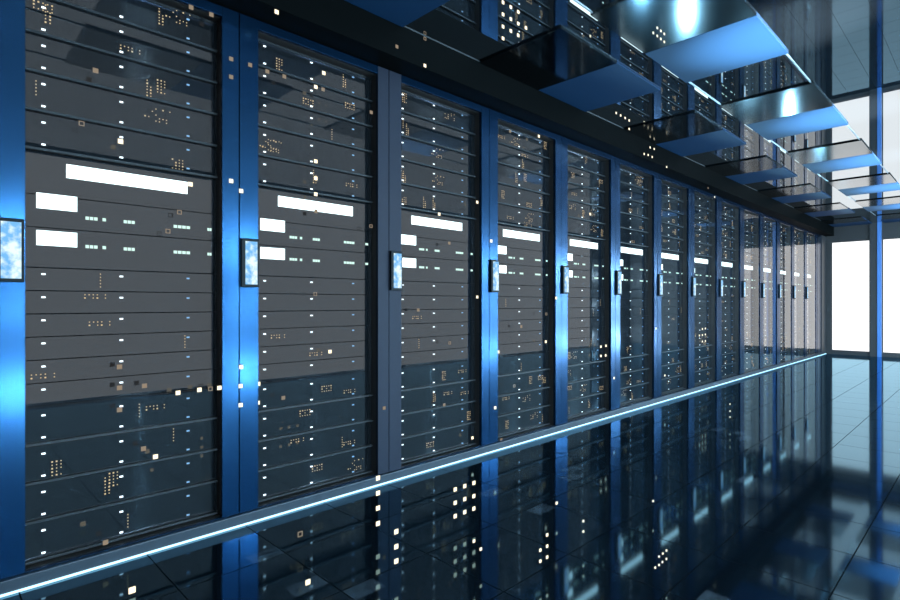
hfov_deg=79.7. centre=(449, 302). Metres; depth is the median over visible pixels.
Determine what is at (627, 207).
server
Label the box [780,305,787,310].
server
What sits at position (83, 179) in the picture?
server
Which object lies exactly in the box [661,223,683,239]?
server
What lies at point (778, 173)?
ceiling panel
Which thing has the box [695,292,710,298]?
server
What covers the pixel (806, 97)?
ceiling panel
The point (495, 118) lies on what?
rack
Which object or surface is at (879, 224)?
trim
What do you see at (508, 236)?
server
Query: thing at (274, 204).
server
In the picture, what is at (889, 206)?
ceiling panel
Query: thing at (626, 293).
server
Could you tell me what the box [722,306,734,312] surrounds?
server
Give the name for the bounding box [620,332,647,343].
server
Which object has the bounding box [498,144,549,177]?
server
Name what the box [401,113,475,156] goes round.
server
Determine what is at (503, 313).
server
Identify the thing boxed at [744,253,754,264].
server
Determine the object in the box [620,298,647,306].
server
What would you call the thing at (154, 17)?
server
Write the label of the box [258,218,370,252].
server
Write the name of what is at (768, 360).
server
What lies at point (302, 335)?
server
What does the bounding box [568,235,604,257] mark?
server
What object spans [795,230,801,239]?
server
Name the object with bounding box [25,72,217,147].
server
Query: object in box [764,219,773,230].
server
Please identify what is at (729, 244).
server
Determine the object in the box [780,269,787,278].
server
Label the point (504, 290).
server
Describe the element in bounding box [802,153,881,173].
ceiling panel
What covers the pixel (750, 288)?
server
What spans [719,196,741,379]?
rack
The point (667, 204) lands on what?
server
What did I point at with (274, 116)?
server
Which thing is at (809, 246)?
server
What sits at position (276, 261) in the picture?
server
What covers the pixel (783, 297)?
server
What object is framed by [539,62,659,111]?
ceiling panel
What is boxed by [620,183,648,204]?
server
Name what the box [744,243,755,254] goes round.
server
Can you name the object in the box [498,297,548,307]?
server
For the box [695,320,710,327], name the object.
server
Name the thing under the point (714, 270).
rack
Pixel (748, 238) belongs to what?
server
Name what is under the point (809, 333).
server
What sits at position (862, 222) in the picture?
ceiling panel
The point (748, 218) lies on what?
server
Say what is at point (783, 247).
server
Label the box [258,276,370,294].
server
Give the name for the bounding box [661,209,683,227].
server
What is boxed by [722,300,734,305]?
server
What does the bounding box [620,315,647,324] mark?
server
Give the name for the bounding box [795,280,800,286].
server
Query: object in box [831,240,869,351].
window
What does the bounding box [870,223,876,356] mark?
trim
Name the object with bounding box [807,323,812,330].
server
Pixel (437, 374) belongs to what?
server
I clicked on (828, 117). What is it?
ceiling panel
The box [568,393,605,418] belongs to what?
server
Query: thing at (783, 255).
server
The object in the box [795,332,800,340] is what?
server
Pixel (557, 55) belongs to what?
ceiling panel
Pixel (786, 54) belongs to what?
trim
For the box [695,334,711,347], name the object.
server
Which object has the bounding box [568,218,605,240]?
server
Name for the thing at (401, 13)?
ceiling panel
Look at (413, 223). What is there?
server
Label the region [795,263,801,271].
server
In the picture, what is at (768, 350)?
server
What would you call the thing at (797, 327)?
server
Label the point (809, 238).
server
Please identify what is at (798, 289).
server
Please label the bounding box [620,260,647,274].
server
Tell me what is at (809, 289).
server
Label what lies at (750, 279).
server
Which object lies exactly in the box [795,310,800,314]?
server
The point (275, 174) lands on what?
server
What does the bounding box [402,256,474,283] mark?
server
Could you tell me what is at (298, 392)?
server
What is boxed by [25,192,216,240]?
server
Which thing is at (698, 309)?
server
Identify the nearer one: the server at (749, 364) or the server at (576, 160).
the server at (576, 160)
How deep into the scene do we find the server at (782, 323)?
8.48 m
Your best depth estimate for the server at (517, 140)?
3.81 m
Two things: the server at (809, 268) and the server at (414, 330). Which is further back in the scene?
the server at (809, 268)
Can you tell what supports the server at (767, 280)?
in the rack at (775, 221)
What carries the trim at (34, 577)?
on the floor
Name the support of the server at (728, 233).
in the rack at (738, 208)
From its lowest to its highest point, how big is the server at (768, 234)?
0.133 m
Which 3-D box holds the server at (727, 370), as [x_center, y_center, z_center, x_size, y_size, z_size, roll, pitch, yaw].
[3.228,0.837,6.863,0.668,0.134,0.566,0,0,-45]
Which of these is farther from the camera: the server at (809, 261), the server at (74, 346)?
the server at (809, 261)
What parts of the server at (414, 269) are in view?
display panel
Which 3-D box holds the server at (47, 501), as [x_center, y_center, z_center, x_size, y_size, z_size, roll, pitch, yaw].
[-1.430,0.701,2.281,0.668,0.133,0.566,0,0,-45]
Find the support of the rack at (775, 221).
on the trim at (34, 577)
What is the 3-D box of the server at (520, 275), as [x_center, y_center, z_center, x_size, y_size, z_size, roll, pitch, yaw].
[0.313,-0.196,4.003,0.668,0.140,0.556,0,0,-45]
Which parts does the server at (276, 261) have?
display panel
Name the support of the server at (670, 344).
in the rack at (686, 188)
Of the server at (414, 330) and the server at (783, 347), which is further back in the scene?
the server at (783, 347)
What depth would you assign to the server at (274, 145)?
2.64 m
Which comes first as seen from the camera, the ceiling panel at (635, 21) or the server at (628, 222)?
the ceiling panel at (635, 21)
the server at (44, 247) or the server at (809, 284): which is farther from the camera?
the server at (809, 284)
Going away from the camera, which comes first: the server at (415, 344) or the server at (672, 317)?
the server at (415, 344)
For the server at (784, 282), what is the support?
in the rack at (789, 226)
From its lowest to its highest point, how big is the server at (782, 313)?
0.079 m
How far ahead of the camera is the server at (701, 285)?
6.16 m
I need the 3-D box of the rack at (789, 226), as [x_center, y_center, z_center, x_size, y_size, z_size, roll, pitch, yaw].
[4.876,-0.172,8.676,0.812,2.167,0.967,0,0,-45]
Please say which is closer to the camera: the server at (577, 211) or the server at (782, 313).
the server at (577, 211)
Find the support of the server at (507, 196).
in the rack at (495, 118)
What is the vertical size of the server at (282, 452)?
0.133 m
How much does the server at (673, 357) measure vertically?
0.133 m
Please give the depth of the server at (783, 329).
8.46 m
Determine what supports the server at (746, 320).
in the rack at (758, 215)
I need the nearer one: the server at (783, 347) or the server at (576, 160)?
the server at (576, 160)
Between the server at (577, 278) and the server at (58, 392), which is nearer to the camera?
the server at (58, 392)
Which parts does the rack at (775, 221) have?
door handle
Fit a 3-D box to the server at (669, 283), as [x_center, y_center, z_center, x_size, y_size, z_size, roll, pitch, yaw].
[2.060,-0.196,5.721,0.668,0.140,0.556,0,0,-45]
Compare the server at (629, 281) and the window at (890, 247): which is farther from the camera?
the window at (890, 247)
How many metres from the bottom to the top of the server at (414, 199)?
0.133 m
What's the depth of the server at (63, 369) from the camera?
2.06 m
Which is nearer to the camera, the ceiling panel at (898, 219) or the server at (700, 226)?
the server at (700, 226)
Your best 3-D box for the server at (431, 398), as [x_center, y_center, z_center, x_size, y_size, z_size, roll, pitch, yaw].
[-0.266,0.566,3.426,0.668,0.133,0.566,0,0,-45]
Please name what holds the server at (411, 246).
in the rack at (397, 82)
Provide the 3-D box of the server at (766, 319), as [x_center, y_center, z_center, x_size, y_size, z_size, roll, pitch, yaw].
[4.389,0.241,8.011,0.668,0.079,0.556,0,0,-45]
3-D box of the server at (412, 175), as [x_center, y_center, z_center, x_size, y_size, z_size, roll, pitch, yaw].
[-0.266,-0.736,3.426,0.668,0.133,0.566,0,0,-45]
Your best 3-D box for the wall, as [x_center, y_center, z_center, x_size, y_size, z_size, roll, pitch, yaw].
[8.110,-0.238,9.269,0.100,2.395,4.856,0,0,-45]
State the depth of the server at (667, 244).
5.56 m
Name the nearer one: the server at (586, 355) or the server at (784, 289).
the server at (586, 355)
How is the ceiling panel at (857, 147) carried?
attached to the ceiling
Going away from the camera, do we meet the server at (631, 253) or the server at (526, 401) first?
the server at (526, 401)
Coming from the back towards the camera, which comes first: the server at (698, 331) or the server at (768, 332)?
the server at (768, 332)
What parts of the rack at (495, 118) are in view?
door handle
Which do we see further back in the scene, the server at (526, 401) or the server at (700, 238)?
the server at (700, 238)
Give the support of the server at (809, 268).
in the rack at (814, 235)
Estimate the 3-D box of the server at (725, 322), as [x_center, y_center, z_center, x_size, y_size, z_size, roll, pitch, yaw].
[3.224,0.241,6.866,0.668,0.079,0.556,0,0,-45]
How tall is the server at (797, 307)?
0.079 m
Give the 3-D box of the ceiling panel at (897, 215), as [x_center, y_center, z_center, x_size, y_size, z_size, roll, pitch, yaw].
[7.370,-1.429,8.830,0.583,0.010,0.577,0,0,-45]
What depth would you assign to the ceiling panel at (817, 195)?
7.28 m
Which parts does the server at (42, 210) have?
display panel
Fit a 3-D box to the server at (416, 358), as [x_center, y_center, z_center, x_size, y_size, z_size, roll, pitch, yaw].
[-0.269,0.323,3.430,0.668,0.079,0.556,0,0,-45]
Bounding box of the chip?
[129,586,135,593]
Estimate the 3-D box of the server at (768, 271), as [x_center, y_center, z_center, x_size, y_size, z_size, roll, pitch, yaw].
[4.389,-0.457,8.012,0.668,0.149,0.556,0,0,-45]
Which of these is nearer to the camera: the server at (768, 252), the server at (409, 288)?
the server at (409, 288)
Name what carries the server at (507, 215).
in the rack at (495, 118)
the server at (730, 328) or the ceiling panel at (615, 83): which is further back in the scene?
the server at (730, 328)
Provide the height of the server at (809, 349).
0.134 m
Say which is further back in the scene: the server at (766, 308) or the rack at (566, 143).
the server at (766, 308)
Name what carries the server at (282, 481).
in the rack at (250, 29)
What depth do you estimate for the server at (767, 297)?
7.91 m
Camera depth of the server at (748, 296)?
7.33 m
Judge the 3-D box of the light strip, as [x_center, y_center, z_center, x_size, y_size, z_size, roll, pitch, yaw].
[2.607,0.956,5.761,12.662,0.006,0.008,0,0,-45]
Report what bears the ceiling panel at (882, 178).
attached to the ceiling
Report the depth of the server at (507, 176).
3.81 m
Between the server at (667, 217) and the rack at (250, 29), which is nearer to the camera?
the rack at (250, 29)
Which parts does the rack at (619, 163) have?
door handle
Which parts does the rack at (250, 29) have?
door handle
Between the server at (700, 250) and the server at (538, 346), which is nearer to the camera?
the server at (538, 346)
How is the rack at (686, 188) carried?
on the trim at (34, 577)
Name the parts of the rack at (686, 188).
door handle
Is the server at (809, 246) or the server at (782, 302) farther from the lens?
the server at (809, 246)
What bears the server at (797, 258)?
in the rack at (803, 231)
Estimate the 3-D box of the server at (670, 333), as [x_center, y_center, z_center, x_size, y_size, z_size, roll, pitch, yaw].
[2.060,0.323,5.721,0.668,0.079,0.556,0,0,-45]
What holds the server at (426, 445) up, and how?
in the rack at (397, 82)
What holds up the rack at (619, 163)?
on the trim at (34, 577)
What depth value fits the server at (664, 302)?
5.56 m
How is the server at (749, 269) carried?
in the rack at (758, 215)
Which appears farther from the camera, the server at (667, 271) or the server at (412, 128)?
the server at (667, 271)
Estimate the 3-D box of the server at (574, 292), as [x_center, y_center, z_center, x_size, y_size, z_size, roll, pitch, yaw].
[0.895,-0.084,4.575,0.668,0.079,0.556,0,0,-45]
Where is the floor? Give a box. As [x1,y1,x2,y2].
[0,354,899,599]
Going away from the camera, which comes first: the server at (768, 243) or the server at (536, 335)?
the server at (536, 335)
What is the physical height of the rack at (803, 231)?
2.167 m
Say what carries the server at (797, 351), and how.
in the rack at (803, 231)
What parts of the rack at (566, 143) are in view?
door handle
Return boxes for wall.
[826,222,899,357]
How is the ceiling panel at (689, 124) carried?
attached to the ceiling
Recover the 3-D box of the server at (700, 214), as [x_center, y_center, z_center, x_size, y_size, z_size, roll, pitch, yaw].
[2.646,-1.006,6.290,0.668,0.133,0.566,0,0,-45]
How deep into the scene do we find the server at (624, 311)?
4.98 m
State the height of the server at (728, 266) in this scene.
0.149 m
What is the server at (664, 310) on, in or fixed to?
in the rack at (686, 188)
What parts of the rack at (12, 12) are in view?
door handle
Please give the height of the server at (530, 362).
0.133 m
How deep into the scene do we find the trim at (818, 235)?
9.83 m
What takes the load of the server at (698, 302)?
in the rack at (714, 270)
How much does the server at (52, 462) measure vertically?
0.133 m
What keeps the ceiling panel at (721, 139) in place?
attached to the ceiling
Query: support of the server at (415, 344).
in the rack at (397, 82)
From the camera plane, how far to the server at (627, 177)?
4.98 m
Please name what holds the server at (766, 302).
in the rack at (775, 221)
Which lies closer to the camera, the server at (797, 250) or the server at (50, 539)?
the server at (50, 539)
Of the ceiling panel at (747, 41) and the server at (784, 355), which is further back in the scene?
the server at (784, 355)
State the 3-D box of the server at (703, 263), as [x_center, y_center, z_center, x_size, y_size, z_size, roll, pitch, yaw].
[2.642,-0.457,6.293,0.668,0.149,0.556,0,0,-45]
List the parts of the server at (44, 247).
display panel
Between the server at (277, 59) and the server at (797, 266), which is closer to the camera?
the server at (277, 59)
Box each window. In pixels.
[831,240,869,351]
[882,238,899,353]
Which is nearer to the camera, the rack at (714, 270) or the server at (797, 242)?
the rack at (714, 270)
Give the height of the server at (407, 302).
0.079 m
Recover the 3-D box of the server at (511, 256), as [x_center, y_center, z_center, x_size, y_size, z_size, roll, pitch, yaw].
[0.313,-0.327,4.003,0.668,0.119,0.556,0,0,-45]
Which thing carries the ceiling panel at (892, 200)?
attached to the ceiling
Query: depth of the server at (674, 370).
5.56 m
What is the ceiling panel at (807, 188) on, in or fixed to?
attached to the ceiling
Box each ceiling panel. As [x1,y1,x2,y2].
[345,0,449,26]
[479,26,616,89]
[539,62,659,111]
[590,0,755,53]
[624,111,722,143]
[645,13,788,82]
[656,129,745,156]
[705,156,782,175]
[719,82,832,124]
[725,167,796,184]
[746,106,847,139]
[757,184,820,197]
[772,191,830,202]
[786,139,871,163]
[794,203,847,212]
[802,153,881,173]
[805,208,854,216]
[821,217,867,223]
[827,173,896,189]
[828,221,871,226]
[839,182,899,195]
[855,196,899,206]
[863,203,899,211]
[875,213,899,219]
[881,218,899,222]
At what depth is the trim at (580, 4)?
3.66 m
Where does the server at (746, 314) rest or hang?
in the rack at (758, 215)
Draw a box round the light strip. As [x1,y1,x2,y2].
[0,353,825,597]
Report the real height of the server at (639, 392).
0.134 m
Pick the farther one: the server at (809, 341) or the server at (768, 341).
the server at (809, 341)
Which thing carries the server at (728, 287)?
in the rack at (738, 208)
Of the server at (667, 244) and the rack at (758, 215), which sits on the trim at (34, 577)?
the rack at (758, 215)
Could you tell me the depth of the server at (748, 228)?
7.30 m
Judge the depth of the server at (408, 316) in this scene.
3.24 m
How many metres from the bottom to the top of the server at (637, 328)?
0.079 m
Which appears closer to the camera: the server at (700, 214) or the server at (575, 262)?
the server at (575, 262)
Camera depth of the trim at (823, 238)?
10.06 m
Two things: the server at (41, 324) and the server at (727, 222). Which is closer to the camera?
the server at (41, 324)
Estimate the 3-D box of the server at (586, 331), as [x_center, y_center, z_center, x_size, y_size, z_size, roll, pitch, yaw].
[0.895,0.241,4.575,0.668,0.079,0.556,0,0,-45]
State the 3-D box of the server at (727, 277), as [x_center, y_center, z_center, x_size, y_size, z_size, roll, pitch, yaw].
[3.224,-0.327,6.866,0.668,0.119,0.556,0,0,-45]
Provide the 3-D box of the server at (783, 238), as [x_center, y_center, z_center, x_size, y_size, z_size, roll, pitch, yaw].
[4.975,-1.006,8.581,0.668,0.133,0.566,0,0,-45]
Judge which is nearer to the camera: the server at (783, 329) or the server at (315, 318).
the server at (315, 318)
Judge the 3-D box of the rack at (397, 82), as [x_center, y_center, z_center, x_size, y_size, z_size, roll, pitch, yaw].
[-0.364,-0.227,3.522,0.812,2.276,0.967,0,0,-45]
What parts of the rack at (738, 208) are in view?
door handle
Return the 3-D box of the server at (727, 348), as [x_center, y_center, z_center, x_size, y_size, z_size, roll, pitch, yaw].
[3.228,0.566,6.863,0.668,0.133,0.566,0,0,-45]
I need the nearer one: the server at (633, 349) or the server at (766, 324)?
the server at (633, 349)
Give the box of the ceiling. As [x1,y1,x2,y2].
[405,0,899,222]
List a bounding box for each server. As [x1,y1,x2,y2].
[25,0,217,85]
[25,33,217,116]
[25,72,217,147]
[25,111,217,178]
[25,150,216,214]
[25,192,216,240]
[25,226,216,273]
[25,267,216,292]
[25,291,216,313]
[25,312,216,336]
[25,331,216,360]
[25,349,216,383]
[25,368,216,407]
[25,387,217,446]
[25,419,217,486]
[25,451,217,525]
[25,482,217,565]
[47,0,217,53]
[258,38,372,102]
[258,68,372,128]
[258,97,372,153]
[258,127,372,178]
[258,157,372,203]
[258,186,370,231]
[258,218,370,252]
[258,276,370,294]
[258,294,370,310]
[258,310,370,328]
[258,325,370,346]
[258,340,370,364]
[258,355,370,381]
[258,371,372,412]
[258,396,372,442]
[258,421,372,471]
[258,447,372,502]
[259,245,370,279]
[401,89,475,135]
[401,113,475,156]
[401,137,475,177]
[401,161,475,198]
[401,185,475,219]
[401,209,474,243]
[401,234,474,261]
[401,281,474,295]
[401,296,474,309]
[401,309,474,323]
[401,322,474,337]
[401,334,474,352]
[401,347,474,366]
[401,359,475,391]
[401,381,475,415]
[401,402,475,439]
[401,423,475,463]
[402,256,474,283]
[498,124,549,159]
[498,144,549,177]
[498,164,549,195]
[498,184,549,213]
[498,204,549,231]
[498,224,548,251]
[498,246,548,266]
[498,285,548,296]
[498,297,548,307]
[498,308,548,320]
[498,319,548,332]
[498,330,548,344]
[498,341,548,356]
[498,352,549,376]
[498,370,549,396]
[498,388,549,416]
[498,406,549,437]
[499,264,548,285]
[568,149,605,177]
[568,166,605,192]
[568,184,605,208]
[568,201,605,224]
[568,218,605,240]
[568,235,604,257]
[568,254,604,271]
[568,287,604,297]
[568,298,604,307]
[568,307,604,317]
[568,317,604,327]
[568,326,604,338]
[568,336,604,348]
[568,346,605,366]
[568,361,605,383]
[568,377,605,400]
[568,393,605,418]
[569,269,604,287]
[620,168,648,190]
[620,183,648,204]
[620,198,648,218]
[620,213,648,233]
[620,228,648,247]
[620,243,647,262]
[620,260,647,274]
[620,289,647,297]
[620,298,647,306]
[620,307,647,315]
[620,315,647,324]
[620,324,647,333]
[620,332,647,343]
[620,341,648,358]
[620,355,648,373]
[620,369,648,389]
[620,383,648,404]
[622,273,647,289]
[661,182,683,202]
[661,196,683,214]
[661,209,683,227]
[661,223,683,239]
[661,236,683,252]
[661,250,682,266]
[661,264,682,277]
[661,291,682,298]
[661,299,682,306]
[661,307,682,314]
[661,314,682,322]
[661,322,682,330]
[661,329,682,338]
[661,337,683,352]
[661,350,683,366]
[661,363,683,379]
[661,375,683,393]
[663,277,682,290]
[695,194,711,211]
[695,207,712,222]
[695,219,711,234]
[695,231,712,245]
[695,243,710,257]
[695,255,710,269]
[695,269,710,279]
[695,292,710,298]
[695,299,710,305]
[695,306,710,313]
[695,313,710,320]
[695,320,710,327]
[695,327,710,334]
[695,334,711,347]
[695,346,712,359]
[695,357,711,371]
[695,369,712,384]
[696,279,710,291]
[722,204,735,218]
[722,215,735,229]
[722,226,735,239]
[722,237,735,250]
[722,248,735,260]
[722,260,734,272]
[722,272,734,281]
[722,293,734,299]
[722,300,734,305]
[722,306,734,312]
[722,312,734,318]
[722,319,734,325]
[722,325,734,332]
[722,331,735,343]
[722,342,735,354]
[722,353,735,365]
[722,363,735,376]
[723,281,734,292]
[744,212,754,225]
[744,222,755,234]
[744,233,755,244]
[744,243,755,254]
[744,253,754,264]
[744,263,754,274]
[744,274,754,283]
[744,294,754,299]
[744,300,754,305]
[744,306,754,311]
[744,312,754,317]
[744,318,754,323]
[744,323,754,329]
[744,329,755,340]
[744,339,755,350]
[744,349,755,360]
[744,359,754,370]
[746,283,754,293]
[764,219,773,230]
[764,229,773,239]
[764,238,773,248]
[764,247,772,257]
[764,257,772,266]
[764,266,772,276]
[764,277,772,284]
[764,294,772,299]
[764,300,772,305]
[764,306,772,310]
[764,311,772,316]
[764,316,772,321]
[764,322,772,327]
[764,327,772,337]
[764,337,772,346]
[764,346,772,356]
[764,355,773,365]
[765,285,772,294]
[780,225,788,235]
[780,234,787,243]
[780,243,788,252]
[780,251,787,260]
[780,260,788,269]
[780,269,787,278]
[780,278,787,285]
[780,295,787,299]
[780,300,787,304]
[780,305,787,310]
[780,311,787,315]
[780,316,787,320]
[780,321,787,325]
[780,326,787,334]
[780,334,788,343]
[780,343,788,352]
[780,351,788,361]
[781,286,787,294]
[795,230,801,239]
[795,239,801,247]
[795,247,801,255]
[795,255,801,263]
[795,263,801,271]
[795,271,800,280]
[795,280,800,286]
[795,305,800,309]
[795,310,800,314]
[795,324,800,332]
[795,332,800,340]
[795,340,800,348]
[795,348,800,357]
[796,287,800,295]
[807,235,812,243]
[807,242,812,250]
[807,250,812,258]
[807,258,812,265]
[807,265,811,273]
[807,273,811,281]
[807,281,811,287]
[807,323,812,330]
[807,331,812,338]
[807,338,812,346]
[807,346,812,353]
[808,288,811,295]
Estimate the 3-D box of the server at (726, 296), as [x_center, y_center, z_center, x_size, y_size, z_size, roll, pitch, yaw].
[3.224,-0.084,6.866,0.668,0.079,0.556,0,0,-45]
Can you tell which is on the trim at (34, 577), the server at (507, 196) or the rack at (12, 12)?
the rack at (12, 12)
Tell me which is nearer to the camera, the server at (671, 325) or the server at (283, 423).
the server at (283, 423)
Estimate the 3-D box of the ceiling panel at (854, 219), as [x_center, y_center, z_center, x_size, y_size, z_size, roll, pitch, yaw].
[6.847,-1.429,9.361,0.583,0.010,0.571,0,0,-45]
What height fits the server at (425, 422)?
0.133 m
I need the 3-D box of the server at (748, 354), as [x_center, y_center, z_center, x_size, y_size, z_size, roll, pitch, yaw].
[3.810,0.701,7.435,0.668,0.133,0.566,0,0,-45]
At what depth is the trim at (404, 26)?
3.14 m
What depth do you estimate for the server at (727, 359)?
6.73 m
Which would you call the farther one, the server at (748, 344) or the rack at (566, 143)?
the server at (748, 344)
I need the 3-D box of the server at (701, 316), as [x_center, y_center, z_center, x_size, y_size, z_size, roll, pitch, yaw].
[2.642,0.160,6.293,0.668,0.079,0.556,0,0,-45]
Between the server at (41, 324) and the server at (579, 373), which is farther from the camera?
the server at (579, 373)
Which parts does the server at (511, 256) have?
display panel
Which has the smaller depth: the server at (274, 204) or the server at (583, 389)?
the server at (274, 204)
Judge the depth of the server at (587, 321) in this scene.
4.41 m
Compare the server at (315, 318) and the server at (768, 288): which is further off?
the server at (768, 288)
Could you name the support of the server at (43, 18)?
in the rack at (12, 12)
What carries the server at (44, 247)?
in the rack at (12, 12)
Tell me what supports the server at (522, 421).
in the rack at (495, 118)
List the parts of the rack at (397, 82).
door handle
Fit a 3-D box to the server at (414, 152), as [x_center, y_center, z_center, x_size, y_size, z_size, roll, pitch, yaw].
[-0.266,-0.871,3.426,0.668,0.133,0.566,0,0,-45]
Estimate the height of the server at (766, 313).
0.079 m
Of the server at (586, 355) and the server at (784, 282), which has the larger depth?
the server at (784, 282)
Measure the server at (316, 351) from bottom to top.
0.079 m
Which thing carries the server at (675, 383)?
in the rack at (686, 188)
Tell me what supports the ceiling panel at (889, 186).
attached to the ceiling
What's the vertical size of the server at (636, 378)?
0.133 m
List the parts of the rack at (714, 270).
door handle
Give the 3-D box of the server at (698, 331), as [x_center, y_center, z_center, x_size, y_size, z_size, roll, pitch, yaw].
[2.642,0.323,6.293,0.668,0.079,0.556,0,0,-45]
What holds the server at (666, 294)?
in the rack at (686, 188)
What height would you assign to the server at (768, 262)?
0.133 m
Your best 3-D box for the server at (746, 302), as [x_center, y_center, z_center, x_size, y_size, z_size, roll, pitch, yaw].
[3.807,-0.003,7.439,0.668,0.079,0.556,0,0,-45]
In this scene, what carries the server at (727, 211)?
in the rack at (738, 208)
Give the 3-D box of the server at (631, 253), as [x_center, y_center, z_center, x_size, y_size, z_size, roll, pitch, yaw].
[1.478,-0.457,5.148,0.668,0.149,0.556,0,0,-45]
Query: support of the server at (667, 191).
in the rack at (686, 188)
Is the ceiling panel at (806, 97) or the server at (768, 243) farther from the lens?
the server at (768, 243)
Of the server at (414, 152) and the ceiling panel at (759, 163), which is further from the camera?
the ceiling panel at (759, 163)
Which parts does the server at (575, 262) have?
display panel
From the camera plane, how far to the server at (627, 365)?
4.98 m
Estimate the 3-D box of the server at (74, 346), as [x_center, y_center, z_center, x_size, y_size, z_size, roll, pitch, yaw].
[-1.434,0.160,2.284,0.668,0.079,0.556,0,0,-45]
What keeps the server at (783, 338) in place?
in the rack at (789, 226)
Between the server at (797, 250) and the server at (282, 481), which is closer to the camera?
the server at (282, 481)
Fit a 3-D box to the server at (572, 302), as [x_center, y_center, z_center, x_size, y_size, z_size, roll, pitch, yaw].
[0.895,-0.003,4.575,0.668,0.079,0.556,0,0,-45]
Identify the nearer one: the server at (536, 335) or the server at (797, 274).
the server at (536, 335)
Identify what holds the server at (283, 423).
in the rack at (250, 29)
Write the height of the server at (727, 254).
0.133 m
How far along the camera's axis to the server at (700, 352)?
6.14 m
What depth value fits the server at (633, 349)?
4.98 m
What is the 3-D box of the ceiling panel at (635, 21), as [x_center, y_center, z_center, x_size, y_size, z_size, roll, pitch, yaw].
[1.105,-1.429,2.668,0.583,0.010,0.577,0,0,-45]
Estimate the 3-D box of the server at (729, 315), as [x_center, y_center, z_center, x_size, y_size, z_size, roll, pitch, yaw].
[3.224,0.160,6.866,0.668,0.079,0.556,0,0,-45]
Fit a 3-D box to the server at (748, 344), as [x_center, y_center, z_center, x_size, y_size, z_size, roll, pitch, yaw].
[3.810,0.566,7.435,0.668,0.133,0.566,0,0,-45]
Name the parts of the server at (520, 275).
display panel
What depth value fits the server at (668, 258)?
5.56 m
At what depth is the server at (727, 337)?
6.73 m
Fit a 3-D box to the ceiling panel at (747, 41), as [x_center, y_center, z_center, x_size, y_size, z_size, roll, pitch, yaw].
[1.523,-1.429,3.079,0.583,0.010,0.577,0,0,-45]
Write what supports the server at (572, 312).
in the rack at (566, 143)
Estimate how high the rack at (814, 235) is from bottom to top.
2.167 m
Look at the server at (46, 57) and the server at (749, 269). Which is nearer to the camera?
the server at (46, 57)
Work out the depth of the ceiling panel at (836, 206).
8.12 m
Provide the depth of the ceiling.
3.30 m
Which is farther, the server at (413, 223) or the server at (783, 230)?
the server at (783, 230)
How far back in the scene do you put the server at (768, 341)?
7.90 m
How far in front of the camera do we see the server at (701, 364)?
6.14 m
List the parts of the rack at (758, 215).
door handle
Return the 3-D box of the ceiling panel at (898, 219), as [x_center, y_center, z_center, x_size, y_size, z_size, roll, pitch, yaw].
[7.751,-1.429,9.205,0.481,0.010,0.577,0,0,-45]
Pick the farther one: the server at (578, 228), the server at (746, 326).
the server at (746, 326)
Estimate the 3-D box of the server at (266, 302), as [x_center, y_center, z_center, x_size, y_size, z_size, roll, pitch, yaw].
[-0.852,-0.003,2.857,0.668,0.079,0.556,0,0,-45]
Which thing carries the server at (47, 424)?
in the rack at (12, 12)
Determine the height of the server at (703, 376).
0.134 m
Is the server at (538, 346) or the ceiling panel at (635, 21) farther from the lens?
the server at (538, 346)
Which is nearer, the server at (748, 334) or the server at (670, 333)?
the server at (670, 333)
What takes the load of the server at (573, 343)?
in the rack at (566, 143)
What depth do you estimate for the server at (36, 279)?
2.06 m
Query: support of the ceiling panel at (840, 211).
attached to the ceiling
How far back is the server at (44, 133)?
2.06 m
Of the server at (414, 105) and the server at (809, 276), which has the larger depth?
the server at (809, 276)
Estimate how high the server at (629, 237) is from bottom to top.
0.133 m
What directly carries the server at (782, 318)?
in the rack at (789, 226)
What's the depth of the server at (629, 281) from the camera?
5.00 m
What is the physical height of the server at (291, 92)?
0.133 m
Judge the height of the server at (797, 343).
0.133 m
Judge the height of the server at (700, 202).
0.134 m
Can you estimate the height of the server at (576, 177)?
0.133 m
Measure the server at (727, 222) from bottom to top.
0.133 m
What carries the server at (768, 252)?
in the rack at (775, 221)
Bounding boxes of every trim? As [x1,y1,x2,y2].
[0,351,825,594]
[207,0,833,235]
[404,26,820,220]
[573,0,875,215]
[786,54,887,173]
[817,234,820,352]
[821,235,825,351]
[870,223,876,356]
[877,222,881,356]
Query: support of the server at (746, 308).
in the rack at (758, 215)
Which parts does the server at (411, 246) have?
display panel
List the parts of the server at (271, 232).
display panel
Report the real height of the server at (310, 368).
0.079 m
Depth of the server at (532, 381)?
3.81 m
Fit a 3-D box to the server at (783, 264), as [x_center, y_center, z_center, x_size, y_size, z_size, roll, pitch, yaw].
[4.975,-0.601,8.581,0.668,0.133,0.566,0,0,-45]
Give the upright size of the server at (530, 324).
0.079 m
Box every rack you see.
[0,0,238,579]
[239,13,388,512]
[389,70,488,471]
[489,109,560,443]
[561,136,614,423]
[615,157,656,408]
[657,173,690,396]
[691,186,718,387]
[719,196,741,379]
[742,205,761,373]
[762,213,778,367]
[779,219,792,363]
[793,225,805,359]
[806,230,816,355]
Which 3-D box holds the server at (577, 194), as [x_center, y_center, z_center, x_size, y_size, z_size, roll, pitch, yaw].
[0.899,-0.871,4.572,0.668,0.133,0.566,0,0,-45]
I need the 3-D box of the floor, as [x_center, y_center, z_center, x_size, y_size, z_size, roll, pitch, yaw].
[2.402,1.010,3.655,16.111,0.100,5.056,0,0,-45]
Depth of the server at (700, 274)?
6.15 m
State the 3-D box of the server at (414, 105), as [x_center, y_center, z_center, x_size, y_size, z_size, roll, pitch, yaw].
[-0.266,-1.141,3.426,0.668,0.134,0.566,0,0,-45]
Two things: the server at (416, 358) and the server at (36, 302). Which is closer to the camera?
the server at (36, 302)
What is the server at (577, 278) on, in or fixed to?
in the rack at (566, 143)
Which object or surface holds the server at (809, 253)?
in the rack at (814, 235)

